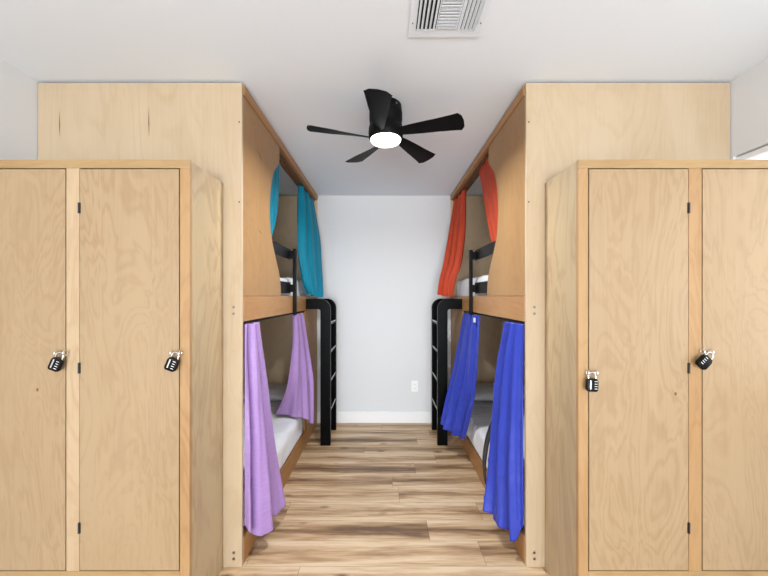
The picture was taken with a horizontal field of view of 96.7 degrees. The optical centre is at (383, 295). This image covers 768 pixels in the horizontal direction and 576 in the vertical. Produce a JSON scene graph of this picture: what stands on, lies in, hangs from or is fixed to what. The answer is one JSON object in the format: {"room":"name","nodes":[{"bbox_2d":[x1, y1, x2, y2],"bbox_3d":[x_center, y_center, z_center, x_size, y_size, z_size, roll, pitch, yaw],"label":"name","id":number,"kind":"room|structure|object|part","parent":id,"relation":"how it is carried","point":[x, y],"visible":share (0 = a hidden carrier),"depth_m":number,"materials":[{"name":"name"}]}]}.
{"room":"dormitory","nodes":[
{"label":"dormitory","id":0,"kind":"room"},
{"bbox_2d":[0,58,39,159],"bbox_3d":[-1.795,0.141,-0.660,0.100,2.447,8.680,0,0,0],"label":"wall","id":1,"kind":"structure","parent":0,"point":[18,90],"depth_m":1.62,"materials":[{"name":"white paint"}]},
{"bbox_2d":[0,0,767,195],"bbox_3d":[0.000,-1.132,-0.660,3.690,0.100,8.880,0,0,0],"label":"ceiling","id":2,"kind":"structure","parent":0,"point":[303,63],"depth_m":1.54,"materials":[{"name":"white paint"}]},
{"bbox_2d":[307,89,463,162],"bbox_3d":[0.002,-0.971,1.908,0.843,0.220,0.826,0,0,0],"label":"ceiling fan","id":3,"kind":"object","parent":2,"relation":"attached to","point":[386,130],"visible":1,"depth_m":1.84,"materials":[{"name":"black plastic"}]},
{"bbox_3d":[-0.242,-0.901,1.887,0.365,0.028,0.131,0,0,-18],"label":"blade","id":4,"kind":"part","parent":3,"relation":"part of","materials":[{"name":"black"}]},
{"bbox_3d":[-0.108,-0.901,2.156,0.131,0.028,0.365,0,0,-36],"label":"blade","id":5,"kind":"part","parent":3,"relation":"part of","materials":[{"name":"black"}]},
{"bbox_3d":[-0.027,-0.901,1.677,0.131,0.028,0.365,0,0,0],"label":"blade","id":6,"kind":"part","parent":3,"relation":"part of","materials":[{"name":"black plastic"}]},
{"bbox_3d":[0.189,-0.901,2.112,0.131,0.028,0.365,0,0,36],"label":"blade","id":7,"kind":"part","parent":3,"relation":"part of","materials":[{"name":"black plastic"}]},
{"bbox_3d":[0.239,-0.901,1.816,0.365,0.028,0.131,0,0,18],"label":"blade","id":8,"kind":"part","parent":3,"relation":"part of","materials":[{"name":"black"}]},
{"bbox_2d":[408,0,491,36],"bbox_3d":[0.246,-1.075,1.272,0.292,0.013,0.293,0,0,0],"label":"ceiling vent","id":9,"kind":"object","parent":2,"relation":"in","point":[428,18],"visible":1,"depth_m":1.32,"materials":[{"name":"white metal"}]},
{"bbox_2d":[218,423,549,575],"bbox_3d":[0.000,1.395,-0.660,3.690,0.060,8.880,0,0,0],"label":"floor","id":10,"kind":"structure","parent":0,"point":[383,499],"depth_m":2.13,"materials":[{"name":"brown wood"}]},
{"bbox_2d":[0,160,222,575],"bbox_3d":[-1.274,0.399,1.550,0.932,1.931,0.328,0,0,0],"label":"locker","id":11,"kind":"object","parent":10,"relation":"on","point":[111,461],"visible":0.98,"depth_m":1.42,"materials":[{"name":"brown wood"}]},
{"bbox_3d":[-1.524,0.306,1.425,0.401,1.666,0.018,0,0,0],"label":"door","id":12,"kind":"part","parent":11,"relation":"part of","materials":[{"name":"brown wood"}]},
{"bbox_2d":[48,352,63,371],"bbox_3d":[-1.335,0.268,1.391,0.057,0.082,0.022,0,0,0],"label":"padlock","id":13,"kind":"object","parent":11,"relation":"attached to","point":[56,363],"visible":1,"depth_m":1.38,"materials":[{"name":"black plastic"}]},
{"bbox_3d":[-1.288,1.155,1.427,0.879,0.023,0.019,0,0,0],"label":"rail","id":14,"kind":"part","parent":11,"relation":"part of","materials":[{"name":"brown wood"}]},
{"bbox_3d":[-1.274,-0.549,1.427,0.932,0.036,0.019,0,0,0],"label":"rail","id":15,"kind":"part","parent":11,"relation":"part of","materials":[{"name":"brown wood"}]},
{"bbox_3d":[-1.057,0.306,1.425,0.410,1.666,0.018,0,0,0],"label":"door","id":16,"kind":"part","parent":11,"relation":"part of","materials":[{"name":"brown wood"}]},
{"bbox_2d":[164,352,179,371],"bbox_3d":[-0.863,0.268,1.391,0.057,0.082,0.022,0,0,0],"label":"padlock","id":17,"kind":"object","parent":11,"relation":"attached to","point":[172,363],"visible":1,"depth_m":1.38,"materials":[{"name":"black plastic"}]},
{"bbox_3d":[-0.817,0.399,1.576,0.018,1.930,0.277,0,0,0],"label":"panel","id":18,"kind":"part","parent":11,"relation":"part of","materials":[{"name":"brown wood"}]},
{"bbox_2d":[38,83,317,566],"bbox_3d":[-1.215,0.146,2.689,1.054,2.436,1.948,0,0,0],"label":"bunk bed","id":19,"kind":"object","parent":10,"relation":"on","point":[220,128],"visible":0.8,"depth_m":1.72,"materials":[{"name":"brown wood"}]},
{"bbox_3d":[-0.724,-0.511,2.051,0.018,1.020,0.632,0,0,0],"label":"panel","id":20,"kind":"part","parent":19,"relation":"part of","materials":[{"name":"brown wood"}]},
{"bbox_2d":[243,322,285,535],"bbox_3d":[-0.660,0.710,1.903,0.126,1.127,0.359,0,0,10],"label":"curtain","id":21,"kind":"object","parent":19,"relation":"hanging from","point":[264,492],"visible":1,"depth_m":1.80,"materials":[{"name":"purple fabric"}]},
{"bbox_2d":[243,401,302,526],"bbox_3d":[-1.219,1.117,2.704,1.023,0.216,1.869,0,0,0],"label":"mattress","id":22,"kind":"object","parent":19,"relation":"on","point":[287,429],"visible":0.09,"depth_m":2.64,"materials":[{"name":"white fabric"}]},
{"bbox_2d":[243,383,286,400],"bbox_3d":[-1.170,0.949,3.405,0.720,0.120,0.400,0,0,0],"label":"pillow","id":23,"kind":"object","parent":22,"relation":"on","point":[276,390],"visible":0.25,"depth_m":3.27,"materials":[{"name":"white fabric"}]},
{"bbox_3d":[-0.724,0.138,2.410,0.012,0.011,1.346,0,0,0],"label":"curtain rod","id":24,"kind":"part","parent":19,"relation":"part of","materials":[{"name":"black"}]},
{"bbox_2d":[270,165,278,236],"bbox_3d":[-0.761,-0.610,2.145,0.023,0.791,0.651,0,0,0],"label":"curtain","id":25,"kind":"object","parent":19,"relation":"hanging from","point":[274,194],"visible":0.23,"depth_m":2.37,"materials":[{"name":"teal fabric"}]},
{"bbox_3d":[-1.228,0.146,3.654,1.027,2.436,0.018,0,0,0],"label":"panel","id":26,"kind":"part","parent":19,"relation":"part of","materials":[{"name":"brown wood"}]},
{"bbox_3d":[-0.724,0.066,2.690,0.022,0.129,1.908,0,0,0],"label":"bed rail","id":27,"kind":"part","parent":19,"relation":"part of","materials":[{"name":"brown wood"}]},
{"bbox_3d":[-0.724,1.296,2.690,0.022,0.137,1.908,0,0,0],"label":"board","id":28,"kind":"part","parent":19,"relation":"part of","materials":[{"name":"brown wood"}]},
{"bbox_3d":[-0.712,-0.110,2.680,0.048,0.520,0.036,0,0,0],"label":"guard post","id":29,"kind":"part","parent":19,"relation":"part of","materials":[{"name":"black metal"}]},
{"bbox_2d":[275,313,313,423],"bbox_3d":[-0.693,0.641,2.871,0.255,0.987,0.340,0,0,41],"label":"curtain","id":30,"kind":"object","parent":19,"relation":"hanging from","point":[298,399],"visible":1,"depth_m":2.84,"materials":[{"name":"purple fabric"}]},
{"bbox_2d":[280,277,310,295],"bbox_3d":[-1.243,-0.062,2.702,0.975,0.213,1.874,0,0,0],"label":"mattress","id":31,"kind":"object","parent":19,"relation":"on","point":[300,288],"visible":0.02,"depth_m":3.03,"materials":[{"name":"white fabric"}]},
{"bbox_2d":[297,184,322,296],"bbox_3d":[-0.682,-0.496,3.262,0.188,1.019,0.706,0,0,0],"label":"curtain","id":32,"kind":"object","parent":19,"relation":"hanging from","point":[308,236],"visible":1,"depth_m":3.19,"materials":[{"name":"teal fabric"}]},
{"bbox_3d":[-0.724,0.678,3.365,0.018,1.094,0.559,0,0,0],"label":"panel","id":33,"kind":"part","parent":19,"relation":"part of","materials":[{"name":"brown wood"}]},
{"bbox_2d":[306,299,335,445],"bbox_3d":[-0.601,0.696,3.312,0.223,1.337,0.400,0,0,0],"label":"ladder","id":34,"kind":"object","parent":19,"relation":"attached to","point":[327,307],"visible":1,"depth_m":3.11,"materials":[{"name":"black metal"}]},
{"bbox_2d":[450,83,729,566],"bbox_3d":[1.215,0.146,2.689,1.054,2.436,1.948,0,0,0],"label":"bunk bed","id":35,"kind":"object","parent":10,"relation":"on","point":[546,128],"visible":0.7,"depth_m":1.72,"materials":[{"name":"brown wood"}]},
{"bbox_2d":[432,299,461,445],"bbox_3d":[0.601,0.696,3.312,0.223,1.337,0.400,0,0,0],"label":"ladder","id":36,"kind":"object","parent":35,"relation":"attached to","point":[440,307],"visible":0.97,"depth_m":3.11,"materials":[{"name":"black metal"}]},
{"bbox_2d":[437,188,466,296],"bbox_3d":[0.643,-0.500,3.384,0.261,1.013,0.458,0,0,0],"label":"curtain","id":37,"kind":"object","parent":35,"relation":"hanging from","point":[454,251],"visible":1,"depth_m":3.29,"materials":[{"name":"red fabric"}]},
{"bbox_3d":[0.724,0.678,3.365,0.018,1.094,0.559,0,0,0],"label":"panel","id":38,"kind":"part","parent":35,"relation":"part of","materials":[{"name":"brown wood"}]},
{"bbox_2d":[441,313,479,439],"bbox_3d":[0.630,0.650,2.738,0.212,1.005,0.494,0,0,-8],"label":"curtain","id":39,"kind":"object","parent":35,"relation":"hanging from","point":[459,401],"visible":1,"depth_m":2.78,"materials":[{"name":"blue fabric"}]},
{"bbox_2d":[457,275,487,295],"bbox_3d":[1.241,-0.065,2.701,0.978,0.219,1.864,0,0,0],"label":"mattress","id":40,"kind":"object","parent":35,"relation":"on","point":[462,286],"visible":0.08,"depth_m":3.14,"materials":[{"name":"white fabric"}]},
{"bbox_3d":[0.712,-0.110,2.753,0.048,0.520,0.036,0,0,0],"label":"guard post","id":41,"kind":"part","parent":35,"relation":"part of","materials":[{"name":"black metal"}]},
{"bbox_3d":[1.228,0.146,3.654,1.027,2.436,0.018,0,0,0],"label":"panel","id":42,"kind":"part","parent":35,"relation":"part of","materials":[{"name":"brown wood"}]},
{"bbox_3d":[0.724,0.066,2.690,0.022,0.129,1.908,0,0,0],"label":"bed rail","id":43,"kind":"part","parent":35,"relation":"part of","materials":[{"name":"brown wood"}]},
{"bbox_2d":[479,158,497,241],"bbox_3d":[0.763,-0.610,2.270,0.026,0.792,0.900,0,0,0],"label":"curtain","id":44,"kind":"object","parent":35,"relation":"hanging from","point":[487,175],"visible":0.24,"depth_m":2.44,"materials":[{"name":"red fabric"}]},
{"bbox_3d":[0.724,1.296,2.690,0.022,0.137,1.908,0,0,0],"label":"board","id":45,"kind":"part","parent":35,"relation":"part of","materials":[{"name":"brown wood"}]},
{"bbox_2d":[482,322,504,483],"bbox_3d":[0.676,0.700,2.145,0.046,1.090,0.308,0,0,-8],"label":"strap","id":46,"kind":"object","parent":35,"relation":"hanging from","point":[487,438],"visible":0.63,"depth_m":2.19,"materials":[{"name":"black fabric"}]},
{"bbox_3d":[0.724,0.138,2.410,0.012,0.011,1.346,0,0,0],"label":"curtain rod","id":47,"kind":"part","parent":35,"relation":"part of","materials":[{"name":"black"}]},
{"bbox_2d":[467,400,524,526],"bbox_3d":[1.217,1.118,2.700,1.024,0.214,1.871,0,0,0],"label":"mattress","id":48,"kind":"object","parent":35,"relation":"on","point":[481,416],"visible":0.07,"depth_m":2.75,"materials":[{"name":"white fabric"}]},
{"bbox_2d":[474,383,524,400],"bbox_3d":[1.170,0.944,3.405,0.720,0.130,0.400,0,0,-3],"label":"pillow","id":49,"kind":"object","parent":48,"relation":"on","point":[484,391],"visible":0.29,"depth_m":3.25,"materials":[{"name":"white fabric"}]},
{"bbox_2d":[483,322,524,541],"bbox_3d":[0.668,0.709,1.890,0.125,1.127,0.312,0,0,-24],"label":"curtain","id":50,"kind":"object","parent":35,"relation":"hanging from","point":[503,497],"visible":0.98,"depth_m":1.86,"materials":[{"name":"blue fabric"}]},
{"bbox_3d":[0.724,-0.511,2.051,0.018,1.020,0.632,0,0,0],"label":"panel","id":51,"kind":"part","parent":35,"relation":"part of","materials":[{"name":"brown wood"}]},
{"bbox_2d":[545,160,767,575],"bbox_3d":[1.274,0.399,1.550,0.932,1.931,0.328,0,0,0],"label":"locker","id":52,"kind":"object","parent":10,"relation":"on","point":[653,267],"visible":1,"depth_m":1.42,"materials":[{"name":"brown wood"}]},
{"bbox_3d":[0.817,0.399,1.576,0.018,1.930,0.277,0,0,0],"label":"panel","id":53,"kind":"part","parent":52,"relation":"part of","materials":[{"name":"brown wood"}]},
{"bbox_2d":[585,372,597,391],"bbox_3d":[0.848,0.350,1.391,0.046,0.081,0.022,0,0,0],"label":"padlock","id":54,"kind":"object","parent":52,"relation":"attached to","point":[591,384],"visible":1,"depth_m":1.38,"materials":[{"name":"black plastic"}]},
{"bbox_3d":[1.057,0.306,1.425,0.410,1.666,0.018,0,0,0],"label":"door","id":55,"kind":"part","parent":52,"relation":"part of","materials":[{"name":"brown wood"}]},
{"bbox_3d":[1.274,-0.549,1.427,0.932,0.036,0.019,0,0,0],"label":"rail","id":56,"kind":"part","parent":52,"relation":"part of","materials":[{"name":"brown wood"}]},
{"bbox_3d":[1.288,1.155,1.427,0.879,0.023,0.019,0,0,0],"label":"rail","id":57,"kind":"part","parent":52,"relation":"part of","materials":[{"name":"brown wood"}]},
{"bbox_2d":[695,352,713,369],"bbox_3d":[1.307,0.263,1.388,0.074,0.073,0.021,0,0,-5],"label":"padlock","id":58,"kind":"object","parent":52,"relation":"attached to","point":[703,362],"visible":1,"depth_m":1.38,"materials":[{"name":"black plastic"}]},
{"bbox_3d":[1.524,0.306,1.425,0.401,1.666,0.018,0,0,0],"label":"door","id":59,"kind":"part","parent":52,"relation":"part of","materials":[{"name":"brown wood"}]},
{"bbox_2d":[317,196,450,410],"bbox_3d":[0.000,0.141,3.730,3.690,2.447,0.100,0,0,0],"label":"wall","id":60,"kind":"structure","parent":0,"point":[382,257],"depth_m":3.68,"materials":[{"name":"white paint"}]},
{"bbox_2d":[317,411,431,422],"bbox_3d":[0.000,1.304,3.673,3.486,0.121,0.014,0,0,0],"label":"baseboard","id":61,"kind":"structure","parent":60,"relation":"attached to","point":[341,416],"depth_m":3.67,"materials":[{"name":"white"}]},
{"bbox_2d":[411,381,417,391],"bbox_3d":[0.330,0.973,3.675,0.072,0.116,0.009,0,0,0],"label":"wall outlet","id":62,"kind":"object","parent":60,"relation":"attached to","point":[414,384],"visible":1,"depth_m":3.67,"materials":[{"name":"white plastic"}]},
{"bbox_2d":[728,58,767,159],"bbox_3d":[1.795,0.141,-0.660,0.100,2.447,8.680,0,0,0],"label":"wall","id":63,"kind":"structure","parent":0,"point":[749,90],"depth_m":1.63,"materials":[{"name":"white paint"}]},
{"bbox_2d":[736,145,767,159],"bbox_3d":[1.788,-0.139,1.028,0.063,1.104,1.352,0,0,0],"label":"window","id":64,"kind":"structure","parent":63,"relation":"in","point":[762,152],"depth_m":1.63,"materials":[{"name":"white"}]}
]}

